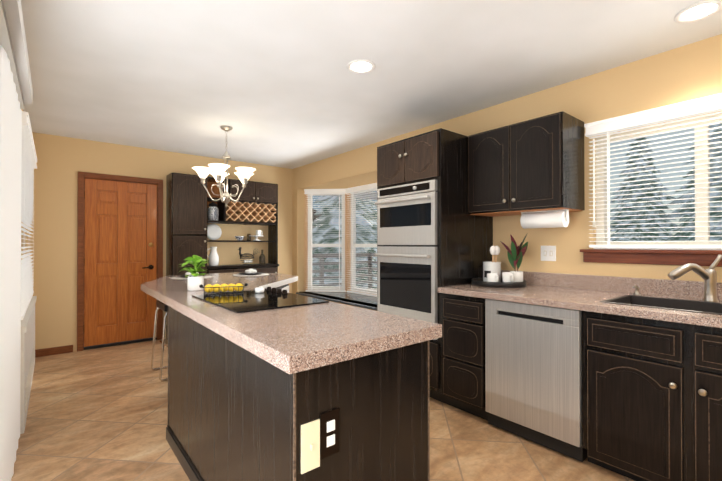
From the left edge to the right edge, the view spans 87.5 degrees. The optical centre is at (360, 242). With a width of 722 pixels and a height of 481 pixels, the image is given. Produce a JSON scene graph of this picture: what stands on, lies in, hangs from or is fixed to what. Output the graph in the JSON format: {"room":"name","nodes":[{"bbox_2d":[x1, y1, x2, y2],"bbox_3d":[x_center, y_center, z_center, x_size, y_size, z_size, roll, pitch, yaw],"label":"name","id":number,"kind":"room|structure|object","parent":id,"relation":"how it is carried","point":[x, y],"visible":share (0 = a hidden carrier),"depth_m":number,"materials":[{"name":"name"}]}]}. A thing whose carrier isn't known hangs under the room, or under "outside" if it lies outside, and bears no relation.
{"room":"kitchen","nodes":[
{"label":"kitchen","id":0,"kind":"room"},
{"bbox_2d":[11,339,634,480],"bbox_3d":[-0.081,1.313,2.307,3.560,0.120,7.570,0,0,-39],"label":"floor","id":1,"kind":"structure","parent":0,"point":[98,414],"depth_m":2.43,"materials":[{"name":"tile"}]},
{"bbox_2d":[20,296,36,433],"bbox_3d":[-2.836,0.908,3.190,0.084,0.700,1.900,0,0,-39],"label":"heater","id":2,"kind":"object","parent":1,"relation":"on","point":[27,364],"visible":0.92,"depth_m":2.69,"materials":[{"name":"white"}]},
{"bbox_2d":[151,301,167,381],"bbox_3d":[-1.775,0.917,3.669,0.416,0.684,0.402,0,0,-39],"label":"bar stool","id":3,"kind":"object","parent":1,"relation":"on","point":[161,306],"visible":0.44,"depth_m":3.50,"materials":[{"name":"silver metal"}]},
{"bbox_2d":[166,173,278,339],"bbox_3d":[-1.889,0.196,5.293,1.473,2.145,0.342,0,0,-39],"label":"hutch","id":4,"kind":"object","parent":1,"relation":"on","point":[251,211],"visible":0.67,"depth_m":5.26,"materials":[{"name":"brown wood"}]},
{"bbox_2d":[207,202,218,220],"bbox_3d":[-2.039,-0.425,5.197,0.150,0.266,0.150,0,0,-39],"label":"ginger jar","id":5,"kind":"object","parent":4,"relation":"in","point":[213,212],"visible":0.92,"depth_m":5.14,"materials":[{"name":"silver metal"}]},
{"bbox_2d":[207,247,218,265],"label":"vase","id":6,"kind":"object","parent":4,"relation":"on","point":[213,257],"depth_m":5.14,"materials":[{"name":"white ceramic"}]},
{"bbox_2d":[207,224,262,240],"bbox_3d":[-1.784,-0.143,5.395,0.818,0.234,0.223,0,0,-39],"label":"dishes","id":7,"kind":"object","parent":4,"relation":"in","point":[214,231],"visible":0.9,"depth_m":5.32,"materials":[{"name":"white ceramic"}]},
{"bbox_2d":[238,247,264,264],"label":"figurine","id":8,"kind":"object","parent":4,"relation":"on","point":[262,257],"depth_m":5.50,"materials":[{"name":"grey metal"}]},
{"bbox_2d":[166,308,429,480],"bbox_3d":[-0.534,0.822,2.493,1.215,0.864,2.532,0,0,-39],"label":"kitchen island","id":9,"kind":"object","parent":1,"relation":"on","point":[331,391],"depth_m":1.41,"materials":[{"name":"black wood"}]},
{"bbox_2d":[141,272,441,375],"bbox_3d":[-0.714,0.366,2.834,1.420,0.052,3.340,0,0,-39],"label":"island countertop","id":10,"kind":"structure","parent":9,"relation":"on","point":[292,340],"depth_m":1.51,"materials":[{"name":"beige stone"}]},
{"bbox_2d":[171,272,212,278],"bbox_3d":[-1.651,0.311,3.683,0.380,0.067,0.380,0,0,-39],"label":"place setting","id":11,"kind":"object","parent":10,"relation":"on","point":[183,276],"visible":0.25,"depth_m":3.64,"materials":[{"name":"ceramic"}]},
{"bbox_2d":[179,255,208,290],"bbox_3d":[-1.185,0.214,2.688,0.226,0.251,0.221,0,0,-39],"label":"potted plant","id":12,"kind":"object","parent":10,"relation":"on","point":[195,281],"visible":1,"depth_m":2.65,"materials":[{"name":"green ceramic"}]},
{"bbox_2d":[233,269,268,275],"bbox_3d":[-1.171,0.313,4.011,0.380,0.067,0.380,0,0,-39],"label":"place setting","id":13,"kind":"object","parent":10,"relation":"on","point":[250,272],"visible":1,"depth_m":3.97,"materials":[{"name":"ceramic"}]},
{"bbox_2d":[192,287,328,312],"bbox_3d":[-0.617,0.319,2.229,0.525,0.037,0.750,0,0,-39],"label":"cooktop","id":14,"kind":"object","parent":10,"relation":"in","point":[268,298],"visible":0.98,"depth_m":2.13,"materials":[{"name":"black glass"}]},
{"bbox_2d":[199,283,247,294],"bbox_3d":[-0.874,0.296,2.406,0.292,0.064,0.122,0,0,-19],"label":"fruit basket","id":15,"kind":"object","parent":14,"relation":"on","point":[223,288],"visible":1,"depth_m":2.38,"materials":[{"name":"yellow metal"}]},
{"bbox_2d":[255,287,264,292],"bbox_3d":[-0.665,0.314,2.474,0.064,0.030,0.064,0,0,-39],"label":"ramekin","id":16,"kind":"object","parent":14,"relation":"on","point":[259,289],"visible":1,"depth_m":2.45,"materials":[{"name":"white ceramic"}]},
{"bbox_2d":[377,128,492,403],"bbox_3d":[0.640,0.193,3.382,0.767,2.132,0.735,0,0,-39],"label":"tall cabinet","id":17,"kind":"object","parent":1,"relation":"on","point":[464,236],"visible":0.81,"depth_m":3.02,"materials":[{"name":"black wood"}]},
{"bbox_2d":[375,179,437,339],"bbox_3d":[0.560,0.136,3.317,0.638,1.237,0.661,0,0,-39],"label":"wall oven","id":18,"kind":"object","parent":17,"relation":"in","point":[406,254],"visible":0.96,"depth_m":3.11,"materials":[{"name":"silver metal"}]},
{"bbox_2d":[441,293,476,415],"bbox_3d":[1.003,0.819,2.951,0.745,0.874,0.387,0,0,-39],"label":"base cabinet","id":19,"kind":"object","parent":1,"relation":"on","point":[458,312],"depth_m":2.73,"materials":[{"name":"black wood"}]},
{"bbox_2d":[477,298,487,420],"bbox_3d":[1.323,0.817,2.559,0.745,0.874,0.660,0,0,-39],"label":"base cabinet","id":20,"kind":"object","parent":1,"relation":"on","point":[481,387],"depth_m":2.60,"materials":[{"name":"black wood"}]},
{"bbox_2d":[485,299,586,461],"bbox_3d":[1.266,0.812,2.524,0.602,0.860,0.596,0,0,-39],"label":"dishwasher","id":21,"kind":"object","parent":20,"relation":"in","point":[533,368],"visible":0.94,"depth_m":2.30,"materials":[{"name":"silver metal"}]},
{"bbox_2d":[582,311,721,480],"bbox_3d":[1.800,0.814,1.974,0.745,0.874,0.922,0,0,-39],"label":"base cabinet","id":22,"kind":"object","parent":1,"relation":"on","point":[651,399],"depth_m":1.85,"materials":[{"name":"black wood"}]},
{"bbox_2d":[438,270,721,327],"bbox_3d":[2.016,0.303,1.700,0.764,0.143,3.609,0,0,-39],"label":"countertop","id":23,"kind":"structure","parent":22,"relation":"on","point":[589,293],"depth_m":2.40,"materials":[{"name":"beige stone"}]},
{"bbox_2d":[472,278,526,287],"bbox_3d":[1.094,0.320,3.000,0.410,0.042,0.410,0,0,-39],"label":"serving tray","id":24,"kind":"object","parent":23,"relation":"on","point":[480,282],"visible":0.83,"depth_m":2.83,"materials":[{"name":"black"}]},
{"bbox_2d":[483,246,500,281],"bbox_3d":[1.075,0.179,3.095,0.146,0.304,0.146,0,0,-39],"label":"utensil crock","id":25,"kind":"object","parent":24,"relation":"on","point":[491,267],"visible":0.83,"depth_m":3.04,"materials":[{"name":"white ceramic"}]},
{"bbox_2d":[487,272,513,281],"bbox_3d":[1.092,0.282,2.933,0.148,0.095,0.198,0,0,-39],"label":"mugs","id":26,"kind":"object","parent":24,"relation":"on","point":[506,277],"visible":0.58,"depth_m":2.92,"materials":[{"name":"white ceramic"}]},
{"bbox_2d":[500,233,527,281],"bbox_3d":[1.222,0.130,2.991,0.139,0.401,0.206,0,0,-39],"label":"potted plant","id":27,"kind":"object","parent":24,"relation":"on","point":[515,253],"visible":0.85,"depth_m":2.97,"materials":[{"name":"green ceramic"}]},
{"bbox_2d":[632,285,640,294],"bbox_3d":[1.758,0.306,2.413,0.098,0.065,0.043,0,0,-39],"label":"soap dispenser","id":28,"kind":"object","parent":23,"relation":"on","point":[636,292],"visible":1,"depth_m":2.42,"materials":[{"name":"silver metal"}]},
{"bbox_2d":[600,295,721,314],"bbox_3d":[1.800,0.435,1.929,0.464,0.206,0.874,0,0,-39],"label":"sink","id":29,"kind":"object","parent":23,"relation":"in","point":[682,305],"visible":0.27,"depth_m":2.18,"materials":[{"name":"grey metal"}]},
{"bbox_2d":[668,254,721,302],"bbox_3d":[1.910,0.202,2.154,0.191,0.269,0.220,0,0,-39],"label":"faucet","id":30,"kind":"object","parent":23,"relation":"on","point":[709,275],"visible":1,"depth_m":2.13,"materials":[{"name":"silver metal"}]},
{"bbox_2d":[21,34,721,351],"bbox_3d":[0.124,0.019,2.481,4.090,2.470,7.570,0,0,-39],"label":"wall","id":31,"kind":"structure","parent":0,"point":[691,71],"depth_m":4.15,"materials":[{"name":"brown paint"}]},
{"bbox_2d":[0,0,32,480],"bbox_3d":[-1.138,0.122,1.138,0.114,2.180,3.166,0,0,-39],"label":"curtain","id":32,"kind":"object","parent":31,"relation":"attached to","point":[16,91],"visible":1,"depth_m":1.77,"materials":[{"name":"white fabric"}]},
{"bbox_2d":[21,111,36,319],"bbox_3d":[-2.830,-0.172,3.201,0.072,1.380,1.860,0,0,-39],"label":"window blind","id":33,"kind":"object","parent":31,"relation":"attached to","point":[28,161],"visible":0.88,"depth_m":2.95,"materials":[{"name":"white plastic"}]},
{"bbox_2d":[35,345,72,356],"bbox_3d":[-3.455,1.220,4.219,0.369,0.084,0.017,0,0,-39],"label":"baseboard","id":34,"kind":"structure","parent":31,"relation":"attached to","point":[53,351],"depth_m":4.21,"materials":[{"name":"brown wood"}]},
{"bbox_2d":[77,171,162,351],"bbox_3d":[-2.984,0.222,4.702,0.896,2.085,0.191,0,0,-39],"label":"entry door","id":35,"kind":"structure","parent":31,"relation":"in","point":[119,240],"depth_m":4.64,"materials":[{"name":"brown wood"}]},
{"bbox_2d":[296,291,376,310],"bbox_3d":[-0.090,0.806,5.355,0.658,0.030,2.196,0,0,-39],"label":"sill","id":36,"kind":"structure","parent":31,"relation":"attached to","point":[362,299],"depth_m":5.34,"materials":[{"name":"stone"}]},
{"bbox_2d":[298,170,376,290],"bbox_3d":[-0.077,-0.040,5.370,1.996,1.660,1.996,0,0,6],"label":"bay window","id":37,"kind":"structure","parent":31,"relation":"in","point":[307,253],"depth_m":6.07,"materials":[{"name":"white wood"}]},
{"bbox_2d":[304,189,346,291],"bbox_3d":[-0.568,-0.031,6.033,0.687,1.642,0.057,0,0,6],"label":"window blind","id":38,"kind":"object","parent":37,"relation":"attached to","point":[325,191],"visible":0.96,"depth_m":6.03,"materials":[{"name":"white plastic"}]},
{"bbox_2d":[345,183,376,296],"bbox_3d":[0.139,-0.034,5.546,0.057,1.642,1.180,0,0,-39],"label":"window blind","id":39,"kind":"object","parent":37,"relation":"attached to","point":[359,189],"visible":0.65,"depth_m":5.69,"materials":[{"name":"white plastic"}]},
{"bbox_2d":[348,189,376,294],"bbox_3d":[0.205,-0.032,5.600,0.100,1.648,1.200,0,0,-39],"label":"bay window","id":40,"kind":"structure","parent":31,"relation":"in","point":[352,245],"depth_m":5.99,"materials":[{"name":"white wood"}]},
{"bbox_2d":[468,111,584,216],"bbox_3d":[1.247,-0.555,2.924,0.411,0.654,0.748,0,0,-39],"label":"upper cabinet","id":41,"kind":"object","parent":31,"relation":"attached to","point":[535,164],"visible":0.98,"depth_m":2.72,"materials":[{"name":"black wood"}]},
{"bbox_2d":[520,209,568,228],"bbox_3d":[1.335,-0.166,2.747,0.116,0.124,0.328,0,0,-39],"label":"paper towel holder","id":42,"kind":"object","parent":41,"relation":"attached to","point":[549,219],"visible":1,"depth_m":2.70,"materials":[{"name":"white paper"}]},
{"bbox_2d":[541,246,555,260],"bbox_3d":[1.471,0.086,2.963,0.014,0.120,0.116,0,0,-39],"label":"switch plate","id":43,"kind":"object","parent":31,"relation":"attached to","point":[548,253],"visible":1,"depth_m":2.96,"materials":[{"name":"white paint"}]},
{"bbox_2d":[580,249,721,266],"bbox_3d":[2.232,0.094,2.045,0.094,0.095,1.900,0,0,-39],"label":"window sill","id":44,"kind":"structure","parent":31,"relation":"attached to","point":[681,257],"depth_m":2.43,"materials":[{"name":"brown wood"}]},
{"bbox_2d":[593,113,721,249],"bbox_3d":[2.251,-0.366,2.109,0.109,0.825,1.820,0,0,-39],"label":"window","id":45,"kind":"structure","parent":31,"relation":"in","point":[702,241],"depth_m":2.37,"materials":[{"name":"beige plastic"}]},
{"bbox_2d":[584,93,721,247],"bbox_3d":[2.210,-0.409,2.018,0.062,0.888,1.832,0,0,-39],"label":"window blind","id":46,"kind":"object","parent":45,"relation":"attached to","point":[711,104],"visible":0.92,"depth_m":2.41,"materials":[{"name":"white plastic"}]},
{"bbox_2d":[21,0,721,168],"bbox_3d":[-0.081,-1.277,2.321,3.560,0.120,7.570,0,0,-39],"label":"ceiling","id":47,"kind":"structure","parent":0,"point":[276,83],"depth_m":2.53,"materials":[{"name":"white paint"}]},
{"bbox_2d":[192,126,255,206],"bbox_3d":[-1.427,-0.787,3.976,0.642,0.842,0.622,0,0,-39],"label":"chandelier","id":48,"kind":"object","parent":47,"relation":"hanging from","point":[219,174],"visible":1,"depth_m":3.88,"materials":[{"name":"white glass"}]},
{"bbox_2d":[347,59,375,73],"bbox_3d":[0.001,-1.210,2.600,0.200,0.010,0.200,0,0,-39],"label":"recessed light","id":49,"kind":"object","parent":47,"relation":"in","point":[360,66],"visible":1,"depth_m":2.60,"materials":[{"name":"white paint"}]},
{"bbox_2d":[674,0,721,22],"bbox_3d":[1.780,-1.213,1.986,0.200,0.010,0.200,0,0,-39],"label":"recessed light","id":50,"kind":"object","parent":47,"relation":"in","point":[698,11],"visible":1,"depth_m":1.98,"materials":[{"name":"white paint"}]},
{"bbox_3d":[20.106,-2.410,22.776,180.000,10.143,170.000,0,0,-39],"label":"snow","id":51,"kind":"object","parent":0,"visible":0},
{"bbox_2d":[312,208,321,260],"bbox_3d":[-8.241,-0.517,26.734,10.200,6.200,8.800,0,0,-39],"label":"house","id":52,"kind":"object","parent":51,"relation":"on","point":[314,211],"depth_m":25.29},
{"bbox_2d":[312,192,376,289],"bbox_3d":[1.035,0.032,7.659,3.750,2.740,6.320,0,0,-39],"label":"deck","id":53,"kind":"object","parent":51,"relation":"on","point":[321,264],"depth_m":10.17,"materials":[{"name":"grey wood"}]},
{"bbox_2d":[312,123,721,288],"bbox_3d":[18.866,-4.051,18.001,36.660,13.176,39.543,0,0,-39],"label":"pines","id":54,"kind":"object","parent":51,"relation":"on","point":[333,225],"depth_m":18.64,"materials":[{"name":"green plant"}]}
]}

